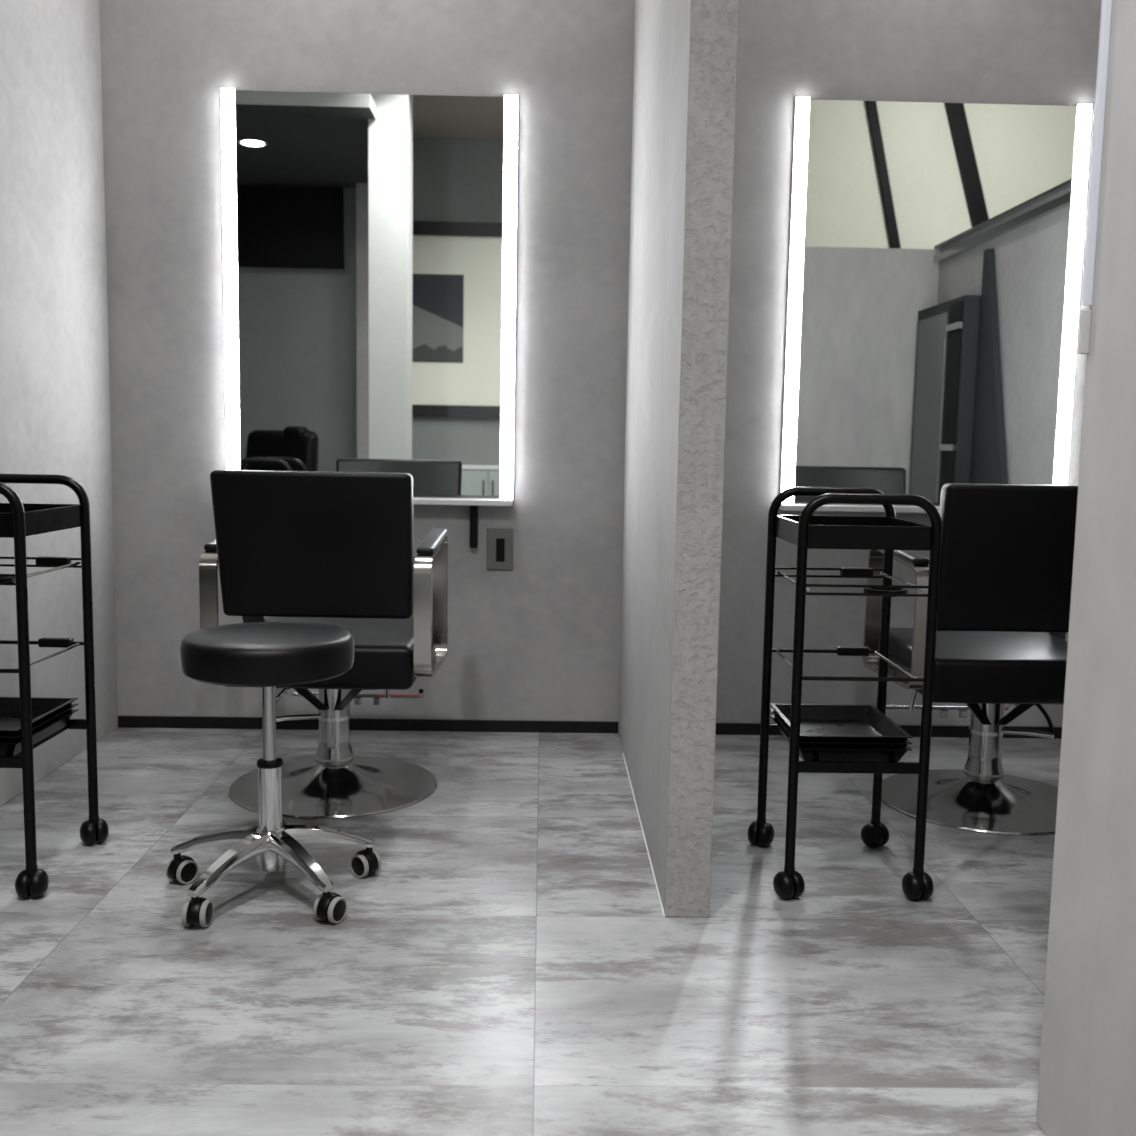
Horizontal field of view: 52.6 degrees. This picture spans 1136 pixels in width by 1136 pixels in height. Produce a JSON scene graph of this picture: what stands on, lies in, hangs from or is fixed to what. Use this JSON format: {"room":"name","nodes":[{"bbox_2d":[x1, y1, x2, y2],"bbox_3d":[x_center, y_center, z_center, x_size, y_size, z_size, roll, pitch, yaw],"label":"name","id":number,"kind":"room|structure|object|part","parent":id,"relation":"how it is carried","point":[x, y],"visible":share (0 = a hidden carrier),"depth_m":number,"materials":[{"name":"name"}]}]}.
{"room":"service shop","nodes":[
{"label":"service shop","id":0,"kind":"room"},
{"bbox_2d":[0,0,117,806],"bbox_3d":[-1.542,-1.018,2.971,0.113,3.310,1.536,1,6,-1],"label":"wall","id":1,"kind":"structure","parent":0,"point":[55,419],"depth_m":3.37,"materials":[{"name":"grey paint"}]},
{"bbox_2d":[0,728,1060,1135],"bbox_3d":[0.757,0.917,1.284,8.400,0.080,5.616,1,6,-1],"label":"floor","id":2,"kind":"structure","parent":0,"point":[511,963],"depth_m":2.21,"materials":[{"name":"tile"}]},
{"bbox_2d":[0,474,108,898],"bbox_3d":[-1.290,0.243,2.592,0.356,0.897,0.398,1,6,0],"label":"trolley","id":3,"kind":"object","parent":2,"relation":"on","point":[27,722],"visible":1,"depth_m":2.62,"materials":[{"name":"black metal"}]},
{"bbox_3d":[-1.285,0.031,2.402,0.287,0.006,0.006,1,6,0],"label":"guide rail","id":4,"kind":"part","parent":3,"relation":"part of","materials":[{"name":"black metal"}]},
{"bbox_3d":[-1.285,0.013,2.400,0.287,0.006,0.006,1,6,0],"label":"guide rail","id":5,"kind":"part","parent":3,"relation":"part of","materials":[{"name":"black metal"}]},
{"bbox_3d":[-1.289,0.215,2.422,0.287,0.009,0.009,1,6,0],"label":"guide rail","id":6,"kind":"part","parent":3,"relation":"part of","materials":[{"name":"black metal"}]},
{"bbox_3d":[-1.292,0.411,2.444,0.287,0.024,0.012,1,6,0],"label":"rail","id":7,"kind":"part","parent":3,"relation":"part of","materials":[{"name":"black metal"}]},
{"bbox_3d":[-1.289,0.235,2.425,0.309,0.845,0.022,1,6,0],"label":"frame","id":8,"kind":"part","parent":3,"relation":"part of","materials":[{"name":"black metal"}]},
{"bbox_2d":[0,697,77,735],"bbox_3d":[-1.300,0.344,2.603,0.254,0.036,0.310,1,6,0],"label":"tray","id":9,"kind":"object","parent":3,"relation":"on","point":[48,713],"depth_m":2.70,"materials":[{"name":"black plastic"}]},
{"bbox_2d":[0,704,78,741],"bbox_3d":[-1.300,0.358,2.604,0.254,0.036,0.310,1,6,0],"label":"tray","id":10,"kind":"object","parent":3,"relation":"on","point":[47,719],"depth_m":2.66,"materials":[{"name":"black plastic"}]},
{"bbox_2d":[0,709,78,755],"bbox_3d":[-1.300,0.372,2.606,0.254,0.036,0.310,1,6,0],"label":"tray","id":11,"kind":"object","parent":3,"relation":"on","point":[54,724],"depth_m":2.64,"materials":[{"name":"black plastic"}]},
{"bbox_3d":[-1.287,-0.005,2.730,0.287,0.006,0.006,1,6,0],"label":"guide rail","id":12,"kind":"part","parent":3,"relation":"part of","materials":[{"name":"black"}]},
{"bbox_3d":[-1.286,-0.023,2.728,0.287,0.006,0.006,1,6,0],"label":"guide rail","id":13,"kind":"part","parent":3,"relation":"part of","materials":[{"name":"black metal"}]},
{"bbox_2d":[0,503,81,537],"bbox_3d":[-1.284,-0.109,2.552,0.285,0.051,0.332,1,6,0],"label":"tray","id":14,"kind":"object","parent":3,"relation":"on","point":[27,519],"depth_m":2.52,"materials":[{"name":"black"}]},
{"bbox_3d":[-1.208,0.398,2.609,0.012,0.012,0.330,1,6,0],"label":"rail","id":15,"kind":"part","parent":3,"relation":"part of","materials":[{"name":"black metal"}]},
{"bbox_3d":[-1.290,0.178,2.750,0.287,0.009,0.009,1,6,0],"label":"guide rail","id":16,"kind":"part","parent":3,"relation":"part of","materials":[{"name":"black metal"}]},
{"bbox_3d":[-1.158,0.006,2.566,0.007,0.007,0.330,1,6,0],"label":"slide rail","id":17,"kind":"part","parent":3,"relation":"part of","materials":[{"name":"silver metal"}]},
{"bbox_3d":[-1.168,0.200,2.587,0.007,0.007,0.330,1,6,0],"label":"slide rail","id":18,"kind":"part","parent":3,"relation":"part of","materials":[{"name":"black metal"}]},
{"bbox_3d":[-1.293,0.374,2.772,0.287,0.024,0.012,1,6,0],"label":"rail","id":19,"kind":"part","parent":3,"relation":"part of","materials":[{"name":"black metal"}]},
{"bbox_2d":[166,622,380,926],"bbox_3d":[-0.658,0.423,2.525,0.472,0.577,0.480,1,6,-1],"label":"stool","id":20,"kind":"object","parent":2,"relation":"on","point":[266,655],"visible":1,"depth_m":2.42,"materials":[{"name":"black leather"}]},
{"bbox_3d":[-0.779,0.602,2.542,0.204,0.072,0.050,2,6,10],"label":"arm","id":21,"kind":"part","parent":20,"relation":"part of","materials":[{"name":"silver metal"}]},
{"bbox_3d":[-0.712,0.619,2.405,0.050,0.072,0.204,4,7,27],"label":"arm","id":22,"kind":"part","parent":20,"relation":"part of","materials":[{"name":"silver metal"}]},
{"bbox_3d":[-0.644,0.181,2.472,0.362,0.084,0.362,1,6,-1],"label":"seat","id":23,"kind":"part","parent":20,"relation":"part of","materials":[{"name":"black leather"}]},
{"bbox_3d":[-0.646,0.337,2.490,0.029,0.215,0.029,1,6,-1],"label":"gas rod","id":24,"kind":"part","parent":20,"relation":"part of","materials":[{"name":"silver metal"}]},
{"bbox_3d":[-0.670,0.592,2.648,0.050,0.072,0.204,0,6,-8],"label":"arm","id":25,"kind":"part","parent":20,"relation":"part of","materials":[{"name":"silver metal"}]},
{"bbox_3d":[-0.561,0.619,2.428,0.050,0.072,0.204,-5,9,-44],"label":"arm","id":26,"kind":"part","parent":20,"relation":"part of","materials":[{"name":"silver metal"}]},
{"bbox_3d":[-0.535,0.602,2.577,0.204,0.072,0.050,-2,7,-26],"label":"arm","id":27,"kind":"part","parent":20,"relation":"part of","materials":[{"name":"silver metal"}]},
{"bbox_2d":[199,470,447,818],"bbox_3d":[-0.662,0.172,3.277,0.604,0.908,0.655,1,6,0],"label":"chair","id":28,"kind":"object","parent":2,"relation":"on","point":[336,549],"visible":0.87,"depth_m":3.00,"materials":[{"name":"black leather"}]},
{"bbox_3d":[-0.939,0.095,3.224,0.045,0.368,0.452,1,6,0],"label":"armrest","id":29,"kind":"part","parent":28,"relation":"part of","materials":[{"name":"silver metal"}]},
{"bbox_3d":[-0.787,0.364,3.253,0.149,0.124,0.030,2,6,8],"label":"release lever","id":30,"kind":"part","parent":28,"relation":"part of","materials":[{"name":"black"}]},
{"bbox_3d":[-0.656,-0.058,2.990,0.511,0.386,0.136,1,6,0],"label":"backrest","id":31,"kind":"part","parent":28,"relation":"part of","materials":[{"name":"black leather"}]},
{"bbox_3d":[-0.736,0.426,3.279,0.231,0.024,0.092,1,6,0],"label":"pump lever","id":32,"kind":"part","parent":28,"relation":"part of","materials":[{"name":"silver metal"}]},
{"bbox_3d":[-0.663,0.232,3.268,0.508,0.119,0.520,1,6,0],"label":"seat","id":33,"kind":"part","parent":28,"relation":"part of","materials":[{"name":"black leather"}]},
{"bbox_3d":[-0.664,0.298,3.265,0.300,0.024,0.320,1,6,0],"label":"seat frame","id":34,"kind":"part","parent":28,"relation":"part of","materials":[{"name":"black metal"}]},
{"bbox_3d":[-0.566,0.335,3.562,0.015,0.161,0.113,1,6,0],"label":"footrest arm","id":35,"kind":"part","parent":28,"relation":"part of","materials":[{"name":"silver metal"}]},
{"bbox_3d":[-0.381,0.105,3.227,0.045,0.368,0.452,1,6,0],"label":"armrest","id":36,"kind":"part","parent":28,"relation":"part of","materials":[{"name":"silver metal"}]},
{"bbox_3d":[-0.399,0.256,3.246,0.023,0.042,0.270,1,6,0],"label":"arm mount","id":37,"kind":"part","parent":28,"relation":"part of","materials":[{"name":"black"}]},
{"bbox_2d":[747,487,941,899],"bbox_3d":[0.636,0.269,2.666,0.356,0.897,0.398,1,6,-1],"label":"trolley","id":38,"kind":"object","parent":2,"relation":"on","point":[829,738],"visible":1,"depth_m":2.53,"materials":[{"name":"black metal"}]},
{"bbox_3d":[0.630,0.400,2.846,0.287,0.024,0.012,1,6,-1],"label":"rail","id":39,"kind":"part","parent":38,"relation":"part of","materials":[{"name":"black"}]},
{"bbox_3d":[0.515,0.222,2.658,0.007,0.007,0.330,1,6,-1],"label":"slide rail","id":40,"kind":"part","parent":38,"relation":"part of","materials":[{"name":"silver metal"}]},
{"bbox_3d":[0.513,0.028,2.636,0.007,0.007,0.330,1,6,-1],"label":"slide rail","id":41,"kind":"part","parent":38,"relation":"part of","materials":[{"name":"silver metal"}]},
{"bbox_3d":[0.633,0.204,2.824,0.287,0.009,0.009,1,6,-1],"label":"guide rail","id":42,"kind":"part","parent":38,"relation":"part of","materials":[{"name":"black"}]},
{"bbox_3d":[0.633,0.225,2.826,0.309,0.845,0.022,1,6,-1],"label":"frame","id":43,"kind":"part","parent":38,"relation":"part of","materials":[{"name":"black metal"}]},
{"bbox_3d":[0.637,0.021,2.804,0.287,0.006,0.006,1,6,-1],"label":"guide rail","id":44,"kind":"part","parent":38,"relation":"part of","materials":[{"name":"black metal"}]},
{"bbox_3d":[0.637,0.003,2.802,0.287,0.006,0.006,1,6,-1],"label":"guide rail","id":45,"kind":"part","parent":38,"relation":"part of","materials":[{"name":"black metal"}]},
{"bbox_2d":[770,715,911,761],"bbox_3d":[0.626,0.398,2.680,0.254,0.036,0.310,1,6,-1],"label":"tray","id":46,"kind":"object","parent":38,"relation":"on","point":[860,725],"depth_m":2.55,"materials":[{"name":"black plastic"}]},
{"bbox_2d":[770,704,912,741],"bbox_3d":[0.626,0.370,2.677,0.254,0.036,0.310,1,6,-1],"label":"tray","id":47,"kind":"object","parent":38,"relation":"on","point":[819,722],"depth_m":2.74,"materials":[{"name":"black plastic"}]},
{"bbox_2d":[770,709,912,747],"bbox_3d":[0.626,0.384,2.678,0.254,0.036,0.310,1,6,-1],"label":"tray","id":48,"kind":"object","parent":38,"relation":"on","point":[819,728],"depth_m":2.70,"materials":[{"name":"black plastic"}]},
{"bbox_2d":[774,515,931,550],"bbox_3d":[0.642,-0.083,2.626,0.285,0.051,0.332,1,6,-1],"label":"tray","id":49,"kind":"object","parent":38,"relation":"on","point":[889,532],"depth_m":2.47,"materials":[{"name":"black"}]},
{"bbox_3d":[0.637,0.437,2.518,0.287,0.024,0.012,1,6,-1],"label":"rail","id":50,"kind":"part","parent":38,"relation":"part of","materials":[{"name":"black metal"}]},
{"bbox_3d":[0.640,0.241,2.496,0.287,0.009,0.009,1,6,-1],"label":"guide rail","id":51,"kind":"part","parent":38,"relation":"part of","materials":[{"name":"black metal"}]},
{"bbox_3d":[0.644,0.057,2.476,0.287,0.006,0.006,1,6,-1],"label":"guide rail","id":52,"kind":"part","parent":38,"relation":"part of","materials":[{"name":"black"}]},
{"bbox_3d":[0.644,0.039,2.474,0.287,0.006,0.006,1,6,-1],"label":"guide rail","id":53,"kind":"part","parent":38,"relation":"part of","materials":[{"name":"black"}]},
{"bbox_3d":[0.758,0.226,2.663,0.007,0.007,0.330,1,6,-1],"label":"slide rail","id":54,"kind":"part","parent":38,"relation":"part of","materials":[{"name":"silver metal"}]},
{"bbox_3d":[0.768,0.032,2.642,0.007,0.007,0.330,1,6,-1],"label":"slide rail","id":55,"kind":"part","parent":38,"relation":"part of","materials":[{"name":"silver metal"}]},
{"bbox_2d":[862,483,1077,835],"bbox_3d":[1.185,0.208,3.244,0.604,0.908,0.655,1,6,-2],"label":"chair","id":56,"kind":"object","parent":2,"relation":"on","point":[1007,550],"visible":0.82,"depth_m":2.98,"materials":[{"name":"black leather"}]},
{"bbox_3d":[0.908,0.132,3.184,0.045,0.368,0.452,1,6,-2],"label":"armrest","id":57,"kind":"part","parent":56,"relation":"part of","materials":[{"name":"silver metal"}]},
{"bbox_3d":[0.921,0.284,3.204,0.023,0.042,0.270,1,6,-2],"label":"arm mount","id":58,"kind":"part","parent":56,"relation":"part of","materials":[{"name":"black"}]},
{"bbox_3d":[1.073,0.368,3.526,0.015,0.161,0.113,1,6,-2],"label":"footrest arm","id":59,"kind":"part","parent":56,"relation":"part of","materials":[{"name":"silver metal"}]},
{"bbox_3d":[1.184,0.268,3.236,0.508,0.119,0.520,1,6,-2],"label":"seat","id":60,"kind":"part","parent":56,"relation":"part of","materials":[{"name":"black leather"}]},
{"bbox_3d":[1.183,0.335,3.233,0.300,0.024,0.320,1,6,-2],"label":"seat frame","id":61,"kind":"part","parent":56,"relation":"part of","materials":[{"name":"black"}]},
{"bbox_3d":[1.197,-0.022,2.958,0.511,0.386,0.136,1,6,-2],"label":"backrest","id":62,"kind":"part","parent":56,"relation":"part of","materials":[{"name":"black leather"}]},
{"bbox_3d":[1.251,0.464,3.249,0.231,0.024,0.092,1,6,-2],"label":"pump lever","id":63,"kind":"part","parent":56,"relation":"part of","materials":[{"name":"silver metal"}]},
{"bbox_3d":[1.305,0.404,3.225,0.149,0.124,0.030,0,6,-10],"label":"release lever","id":64,"kind":"part","parent":56,"relation":"part of","materials":[{"name":"black metal"}]},
{"bbox_3d":[1.466,0.140,3.202,0.045,0.368,0.452,1,6,-2],"label":"armrest","id":65,"kind":"part","parent":56,"relation":"part of","materials":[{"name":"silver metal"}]},
{"bbox_2d":[100,0,1101,726],"bbox_3d":[0.735,-1.442,3.796,8.200,4.050,0.100,1,6,-1],"label":"wall","id":66,"kind":"structure","parent":0,"point":[538,639],"depth_m":3.78,"materials":[{"name":"grey paint"}]},
{"bbox_2d":[221,88,517,547],"bbox_3d":[-0.648,-0.799,3.755,0.949,1.463,0.065,1,6,-1],"label":"wall mirror","id":67,"kind":"object","parent":66,"relation":"attached to","point":[370,291],"visible":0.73,"depth_m":3.76,"materials":[{"name":"silver metal"}]},
{"bbox_2d":[487,528,512,569],"bbox_3d":[-0.229,-0.064,3.873,0.088,0.142,0.012,1,6,-1],"label":"wall outlet","id":68,"kind":"object","parent":66,"relation":"attached to","point":[499,540],"visible":1,"depth_m":3.87,"materials":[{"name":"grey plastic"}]},
{"bbox_2d":[496,538,504,561],"bbox_3d":[-0.227,-0.060,3.870,0.029,0.078,0.004,1,6,-1],"label":"socket","id":69,"kind":"object","parent":68,"relation":"attached to","point":[500,542],"depth_m":3.87,"materials":[{"name":"black plastic"}]},
{"bbox_2d":[118,716,1061,738],"bbox_3d":[0.210,0.549,3.953,3.482,0.040,0.008,1,6,-1],"label":"baseboard","id":70,"kind":"structure","parent":66,"relation":"attached to","point":[195,722],"depth_m":3.94,"materials":[{"name":"black"}]},
{"bbox_2d":[780,97,1091,512],"bbox_3d":[1.209,-0.850,3.789,0.965,1.336,0.065,1,6,-1],"label":"wall mirror","id":71,"kind":"object","parent":66,"relation":"attached to","point":[935,248],"visible":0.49,"depth_m":3.80,"materials":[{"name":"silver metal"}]},
{"bbox_2d":[618,0,738,916],"bbox_3d":[0.266,-0.991,3.013,0.095,3.310,1.536,1,6,-1],"label":"wall","id":72,"kind":"structure","parent":0,"point":[686,51],"depth_m":2.41,"materials":[{"name":"grey paint"}]},
{"bbox_2d":[622,753,664,916],"bbox_3d":[0.190,0.666,3.063,0.004,0.004,1.270,1,6,-1],"label":"trim","id":73,"kind":"structure","parent":72,"relation":"attached to","point":[662,909],"depth_m":2.86,"materials":[{"name":"grey"}]},
{"bbox_2d":[1036,0,1135,1135],"bbox_3d":[1.645,-0.141,1.438,1.850,2.020,0.380,1,6,-1],"label":"wall","id":74,"kind":"structure","parent":0,"point":[1087,1084],"depth_m":1.53,"materials":[{"name":"grey paint"}]},
{"bbox_2d":[1078,310,1091,353],"bbox_3d":[0.712,-0.325,1.585,0.012,0.060,0.008,1,6,-1],"label":"trim","id":75,"kind":"structure","parent":74,"relation":"attached to","point":[1085,320],"depth_m":1.58,"materials":[{"name":"plastic"}]},
{"bbox_2d":[1082,0,1111,305],"bbox_3d":[0.721,-0.770,1.535,0.012,0.825,0.008,1,6,-1],"label":"trim","id":76,"kind":"structure","parent":74,"relation":"attached to","point":[1106,7],"depth_m":1.55,"materials":[{"name":"white metal"}]}
]}

